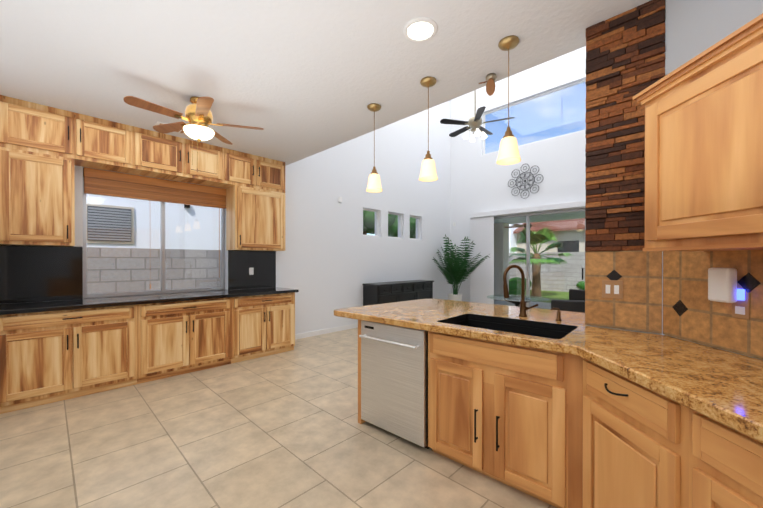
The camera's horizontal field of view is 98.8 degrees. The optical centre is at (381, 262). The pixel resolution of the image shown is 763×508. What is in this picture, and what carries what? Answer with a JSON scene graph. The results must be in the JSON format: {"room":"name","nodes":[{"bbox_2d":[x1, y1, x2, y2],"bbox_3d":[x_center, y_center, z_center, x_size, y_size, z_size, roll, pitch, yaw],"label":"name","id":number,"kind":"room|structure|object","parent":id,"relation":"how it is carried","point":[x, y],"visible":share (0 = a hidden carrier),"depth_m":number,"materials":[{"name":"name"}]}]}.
{"room":"kitchen","nodes":[
{"label":"kitchen","id":0,"kind":"room"},
{"bbox_2d":[11,100,450,333],"bbox_3d":[-1.870,-1.878,5.321,0.200,6.400,11.000,0,0,44],"label":"wall","id":1,"kind":"structure","parent":0,"point":[331,258],"depth_m":6.60,"materials":[{"name":"white paint"}]},
{"bbox_2d":[0,143,75,246],"bbox_3d":[-3.480,-0.621,3.291,0.338,0.899,0.560,0,0,44],"label":"upper cabinet","id":2,"kind":"object","parent":1,"relation":"attached to","point":[37,188],"depth_m":3.19,"materials":[{"name":"brown wood"}]},
{"bbox_2d":[0,95,143,174],"bbox_3d":[-3.283,-1.311,3.490,0.338,0.479,1.123,0,0,44],"label":"upper cabinet","id":3,"kind":"object","parent":1,"relation":"attached to","point":[44,150],"depth_m":3.38,"materials":[{"name":"brown wood"}]},
{"bbox_2d":[0,245,275,304],"bbox_3d":[-2.757,0.118,4.268,0.013,0.585,2.955,0,0,44],"label":"backsplash","id":4,"kind":"structure","parent":1,"relation":"attached to","point":[27,273],"depth_m":3.52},
{"bbox_2d":[83,177,224,297],"bbox_3d":[-2.894,-0.333,4.321,0.050,1.478,1.566,0,0,44],"label":"kitchen window","id":5,"kind":"structure","parent":1,"relation":"in","point":[162,215],"depth_m":4.29,"materials":[{"name":"clear glass"}]},
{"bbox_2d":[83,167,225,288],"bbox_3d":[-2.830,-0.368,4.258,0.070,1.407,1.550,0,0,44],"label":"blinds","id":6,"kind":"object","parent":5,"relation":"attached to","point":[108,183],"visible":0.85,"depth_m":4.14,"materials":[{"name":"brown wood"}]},
{"bbox_2d":[140,129,231,186],"bbox_3d":[-2.597,-1.314,4.191,0.338,0.479,1.131,0,0,44],"label":"upper cabinet","id":7,"kind":"object","parent":1,"relation":"attached to","point":[166,156],"depth_m":4.11,"materials":[{"name":"brown wood"}]},
{"bbox_2d":[220,150,284,190],"bbox_3d":[-1.955,-1.316,4.848,0.338,0.479,0.998,0,0,44],"label":"upper cabinet","id":8,"kind":"object","parent":1,"relation":"attached to","point":[251,170],"depth_m":4.76,"materials":[{"name":"brown wood"}]},
{"bbox_2d":[224,183,284,250],"bbox_3d":[-1.875,-0.627,4.932,0.338,0.899,0.770,0,0,44],"label":"upper cabinet","id":9,"kind":"object","parent":1,"relation":"attached to","point":[255,216],"depth_m":4.75,"materials":[{"name":"brown wood"}]},
{"bbox_2d":[295,323,357,339],"bbox_3d":[0.108,1.272,7.203,0.012,0.085,5.160,0,0,44],"label":"baseboard","id":10,"kind":"structure","parent":1,"relation":"attached to","point":[321,332],"depth_m":6.02,"materials":[{"name":"white"}]},
{"bbox_2d":[363,208,419,239],"bbox_3d":[0.242,-0.836,7.483,0.050,0.576,1.976,0,0,44],"label":"windows","id":11,"kind":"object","parent":1,"relation":"in","point":[400,225],"visible":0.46,"depth_m":7.55,"materials":[{"name":"white"}]},
{"bbox_2d":[0,328,556,507],"bbox_3d":[1.050,1.393,2.337,8.563,0.120,11.200,0,0,44],"label":"floor","id":12,"kind":"structure","parent":0,"point":[283,430],"depth_m":2.32,"materials":[{"name":"tile"}]},
{"bbox_2d":[0,305,139,413],"bbox_3d":[-3.201,0.892,3.373,0.606,0.875,1.020,0,0,44],"label":"base cabinet","id":13,"kind":"object","parent":12,"relation":"on","point":[53,348],"depth_m":3.13,"materials":[{"name":"brown wood"}]},
{"bbox_2d":[0,287,298,316],"bbox_3d":[-2.512,0.432,4.051,0.642,0.040,2.985,0,0,44],"label":"countertop","id":14,"kind":"structure","parent":13,"relation":"on","point":[157,298],"depth_m":3.59,"materials":[{"name":"black stone"}]},
{"bbox_2d":[140,297,235,382],"bbox_3d":[-2.496,0.889,4.093,0.606,0.875,0.995,0,0,44],"label":"base cabinet","id":15,"kind":"object","parent":12,"relation":"on","point":[177,337],"depth_m":3.85,"materials":[{"name":"brown wood"}]},
{"bbox_2d":[232,293,294,361],"bbox_3d":[-1.825,0.886,4.780,0.606,0.875,0.925,0,0,44],"label":"base cabinet","id":16,"kind":"object","parent":12,"relation":"on","point":[261,326],"depth_m":4.54,"materials":[{"name":"brown wood"}]},
{"bbox_2d":[363,280,433,305],"bbox_3d":[0.427,0.875,7.197,0.446,0.880,1.880,0,0,44],"label":"console","id":17,"kind":"object","parent":12,"relation":"on","point":[386,292],"visible":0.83,"depth_m":6.80,"materials":[{"name":"black paint"}]},
{"bbox_2d":[432,234,489,300],"bbox_3d":[1.921,0.290,7.895,1.281,2.044,1.137,0,0,44],"label":"potted palm","id":18,"kind":"object","parent":12,"relation":"on","point":[455,270],"visible":1,"depth_m":8.00,"materials":[{"name":"green plant"}]},
{"bbox_2d":[487,295,549,306],"bbox_3d":[2.335,0.964,5.625,1.010,0.713,1.010,0,0,44],"label":"table","id":19,"kind":"object","parent":12,"relation":"on","point":[516,300],"visible":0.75,"depth_m":5.52,"materials":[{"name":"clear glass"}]},
{"bbox_2d":[551,299,584,312],"bbox_3d":[2.592,0.915,4.527,0.460,0.820,0.470,0,0,24],"label":"chair","id":20,"kind":"object","parent":12,"relation":"on","point":[571,305],"visible":0.12,"depth_m":4.32,"materials":[{"name":"black"}]},
{"bbox_2d":[569,289,584,300],"bbox_3d":[3.433,0.910,5.816,0.470,0.820,0.460,0,0,-26],"label":"chair","id":21,"kind":"object","parent":12,"relation":"on","point":[576,294],"visible":0.17,"depth_m":5.95,"materials":[{"name":"black"}]},
{"bbox_2d":[0,0,665,165],"bbox_3d":[-0.698,-1.640,0.468,8.263,0.200,5.700,0,0,44],"label":"ceiling","id":22,"kind":"structure","parent":0,"point":[296,80],"depth_m":2.46,"materials":[{"name":"white paint"}]},
{"bbox_2d":[154,121,184,133],"bbox_3d":[-2.404,-1.544,3.774,0.180,0.016,0.340,0,0,44],"label":"ceiling vent","id":23,"kind":"object","parent":22,"relation":"in","point":[161,123],"visible":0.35,"depth_m":3.66,"materials":[{"name":"white"}]},
{"bbox_2d":[123,96,263,171],"bbox_3d":[-1.756,-1.199,3.097,1.111,0.699,1.099,0,0,44],"label":"kitchen ceiling fan","id":24,"kind":"object","parent":22,"relation":"hanging from","point":[198,117],"visible":1,"depth_m":3.04,"materials":[{"name":"brown wood"}]},
{"bbox_2d":[366,103,381,192],"bbox_3d":[-0.072,-1.130,3.257,0.164,0.839,0.164,0,0,44],"label":"pendant light","id":25,"kind":"object","parent":22,"relation":"hanging from","point":[374,184],"visible":1,"depth_m":3.22,"materials":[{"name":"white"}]},
{"bbox_2d":[403,17,437,41],"bbox_3d":[0.258,-1.540,2.177,0.230,0.012,0.230,0,0,44],"label":"recessed light","id":26,"kind":"object","parent":22,"relation":"in","point":[419,29],"visible":1,"depth_m":2.17,"materials":[{"name":"white"}]},
{"bbox_2d":[419,77,437,181],"bbox_3d":[0.400,-1.128,2.796,0.164,0.839,0.164,0,0,44],"label":"pendant light","id":27,"kind":"object","parent":22,"relation":"hanging from","point":[428,173],"visible":1,"depth_m":2.76,"materials":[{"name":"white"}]},
{"bbox_2d":[479,73,496,95],"bbox_3d":[0.889,-1.457,2.733,0.146,0.182,0.094,0,0,44],"label":"paddle","id":28,"kind":"object","parent":22,"relation":"hanging from","point":[490,81],"visible":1,"depth_m":2.68,"materials":[{"name":"brown wood"}]},
{"bbox_2d":[496,35,520,164],"bbox_3d":[0.893,-1.126,2.299,0.164,0.839,0.164,0,0,44],"label":"pendant light","id":29,"kind":"object","parent":22,"relation":"hanging from","point":[508,154],"visible":0.98,"depth_m":2.27,"materials":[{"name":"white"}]},
{"bbox_2d":[450,46,585,301],"bbox_3d":[3.626,-1.886,7.499,5.010,6.400,0.200,0,0,44],"label":"wall","id":30,"kind":"structure","parent":0,"point":[479,181],"depth_m":7.79,"materials":[{"name":"white paint"}]},
{"bbox_2d":[508,164,542,198],"bbox_3d":[3.334,-1.887,7.609,0.810,0.810,0.057,0,0,44],"label":"wall art","id":31,"kind":"object","parent":30,"relation":"attached to","point":[529,180],"visible":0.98,"depth_m":7.60,"materials":[{"name":"grey metal"}]},
{"bbox_2d":[470,201,585,303],"bbox_3d":[3.283,0.013,7.562,2.698,2.540,0.100,0,0,44],"label":"blinds","id":32,"kind":"object","parent":30,"relation":"attached to","point":[482,274],"visible":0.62,"depth_m":8.20,"materials":[{"name":"white"}]},
{"bbox_2d":[483,79,585,154],"bbox_3d":[3.808,-3.286,7.316,3.276,1.096,0.050,0,0,44],"label":"window","id":33,"kind":"structure","parent":30,"relation":"in","point":[542,94],"depth_m":7.51,"materials":[{"name":"white"}]},
{"bbox_2d":[494,207,584,216],"bbox_3d":[3.345,-1.197,7.601,2.710,0.120,0.050,0,0,44],"label":"trim","id":34,"kind":"structure","parent":30,"relation":"attached to","point":[541,211],"depth_m":7.33,"materials":[{"name":"white paint"}]},
{"bbox_2d":[494,208,585,308],"bbox_3d":[3.420,0.088,7.683,2.466,2.446,0.105,0,0,44],"label":"window","id":35,"kind":"structure","parent":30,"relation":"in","point":[528,251],"depth_m":7.62,"materials":[{"name":"clear glass"}]},
{"bbox_2d":[586,337,657,356],"bbox_3d":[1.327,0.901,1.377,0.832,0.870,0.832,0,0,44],"label":"countertop","id":36,"kind":"structure","parent":0,"point":[607,344],"depth_m":1.62,"materials":[{"name":"brown stone"}]},
{"bbox_2d":[334,301,762,507],"bbox_3d":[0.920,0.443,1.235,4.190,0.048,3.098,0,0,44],"label":"kitchen counter","id":37,"kind":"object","parent":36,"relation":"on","point":[680,425],"depth_m":1.69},
{"bbox_2d":[358,311,460,449],"bbox_3d":[0.216,0.899,2.642,0.645,0.866,0.600,0,0,44],"label":"dishwasher","id":38,"kind":"object","parent":37,"relation":"in","point":[393,358],"depth_m":2.43,"materials":[{"name":"silver metal"}]},
{"bbox_2d":[430,313,585,348],"bbox_3d":[0.830,0.550,2.204,0.822,0.269,0.532,0,0,44],"label":"sink","id":39,"kind":"object","parent":37,"relation":"in","point":[548,334],"depth_m":2.22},
{"bbox_2d":[503,265,561,320],"bbox_3d":[1.097,0.217,2.382,0.359,0.396,0.195,0,0,44],"label":"faucet","id":40,"kind":"object","parent":37,"relation":"on","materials":[{"name":"brown metal"}]},
{"bbox_2d":[586,13,665,334],"bbox_3d":[3.350,-1.873,3.929,0.388,6.400,5.290,0,0,44],"label":"wall","id":41,"kind":"structure","parent":0,"point":[662,268],"depth_m":1.95,"materials":[{"name":"brown tile"}]},
{"bbox_2d":[665,0,762,359],"bbox_3d":[1.741,-0.097,-0.405,0.150,2.880,4.600,0,0,-1],"label":"wall","id":42,"kind":"structure","parent":0,"point":[694,28],"depth_m":1.70,"materials":[{"name":"grey paint"}]},
{"bbox_2d":[585,0,665,250],"bbox_3d":[1.494,-0.808,2.028,0.399,1.474,0.028,0,0,44],"label":"stone veneer","id":43,"kind":"object","parent":42,"relation":"attached to","point":[625,57],"visible":0.88,"depth_m":2.04,"materials":[{"name":"brown"}]},
{"bbox_2d":[585,250,762,359],"bbox_3d":[1.514,0.178,0.585,2.450,0.486,2.067,0,0,44],"label":"backsplash","id":44,"kind":"structure","parent":42,"relation":"attached to","point":[713,299],"depth_m":1.76,"materials":[{"name":"brown tile"}]},
{"bbox_2d":[633,13,762,250],"bbox_3d":[1.481,-0.446,1.320,0.678,0.755,0.678,0,0,44],"label":"upper cabinet","id":45,"kind":"object","parent":42,"relation":"attached to","point":[703,150],"depth_m":1.31,"materials":[{"name":"brown wood"}]},
{"bbox_3d":[1.773,-5.179,5.592,5.010,0.200,5.500,0,0,44],"label":"ceiling","id":46,"kind":"structure","parent":0,"visible":0},
{"bbox_2d":[440,90,514,141],"bbox_3d":[1.706,-3.640,5.889,1.261,2.879,1.217,0,0,44],"label":"ceiling fan","id":47,"kind":"object","parent":46,"relation":"hanging from","point":[474,123],"visible":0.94,"depth_m":5.80,"materials":[{"name":"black metal"}]},
{"label":"outside","id":48,"kind":"structure","parent":0,"visible":0},
{"bbox_2d":[505,223,549,227],"bbox_3d":[4.093,-1.152,9.266,1.228,0.398,1.259,0,0,44],"label":"fan","id":49,"kind":"object","parent":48,"point":[516,225],"depth_m":9.19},
{"bbox_2d":[525,289,568,302],"bbox_3d":[10.221,1.437,24.701,70.000,0.125,90.000,0,0,44],"label":"lawn","id":50,"kind":"structure","parent":48,"point":[562,295],"depth_m":13.51,"materials":[{"name":"green plant"}]},
{"bbox_2d":[86,194,220,249],"bbox_3d":[-11.458,-1.868,5.886,6.100,6.625,16.800,0,0,44],"label":"house","id":51,"kind":"structure","parent":50,"relation":"on","point":[131,225],"depth_m":7.72,"materials":[{"name":"white paint"}]},
{"bbox_2d":[87,247,515,293],"bbox_3d":[-1.901,0.594,8.158,0.200,1.685,25.400,0,0,44],"label":"fence","id":52,"kind":"object","parent":50,"relation":"on","point":[211,281],"depth_m":5.76,"materials":[{"name":"grey brick"}]},
{"bbox_2d":[363,210,415,238],"bbox_3d":[0.103,-0.901,13.600,3.348,4.623,8.430,0,0,44],"label":"trees","id":53,"kind":"object","parent":50,"relation":"on","point":[368,225],"depth_m":12.43,"materials":[{"name":"green plant"}]},
{"bbox_2d":[494,300,550,309],"bbox_3d":[-0.621,1.403,4.321,8.000,0.094,17.700,0,0,44],"label":"patio slab","id":54,"kind":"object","parent":50,"relation":"on","point":[546,305],"depth_m":10.31,"materials":[{"name":"grey concrete"}]},
{"bbox_2d":[415,211,584,300],"bbox_3d":[4.880,-0.107,8.938,7.200,2.890,3.599,0,0,44],"label":"patio cover","id":55,"kind":"object","parent":54,"relation":"on","point":[502,244],"depth_m":11.29,"materials":[{"name":"white paint"}]},
{"bbox_2d":[509,227,574,296],"bbox_3d":[6.391,-0.015,13.394,2.510,2.853,2.826,0,0,44],"label":"palm tree","id":56,"kind":"object","parent":50,"relation":"on","point":[536,236],"depth_m":13.30,"materials":[{"name":"green plant"}]},
{"bbox_2d":[509,252,584,291],"bbox_3d":[5.691,0.455,18.637,42.000,1.885,0.200,0,0,44],"label":"fence","id":57,"kind":"object","parent":50,"relation":"on","point":[556,271],"depth_m":15.68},
{"bbox_2d":[509,218,584,252],"bbox_3d":[12.976,-2.283,23.356,19.000,7.325,10.050,0,0,44],"label":"house","id":58,"kind":"structure","parent":50,"relation":"on","point":[562,231],"depth_m":20.81,"materials":[{"name":"white paint"}]},
{"bbox_2d":[509,277,584,296],"bbox_3d":[6.188,1.182,14.345,6.717,0.894,4.346,0,0,44],"label":"shrubs","id":59,"kind":"object","parent":50,"relation":"on","point":[513,290],"depth_m":13.04,"materials":[{"name":"green plant"}]}
]}

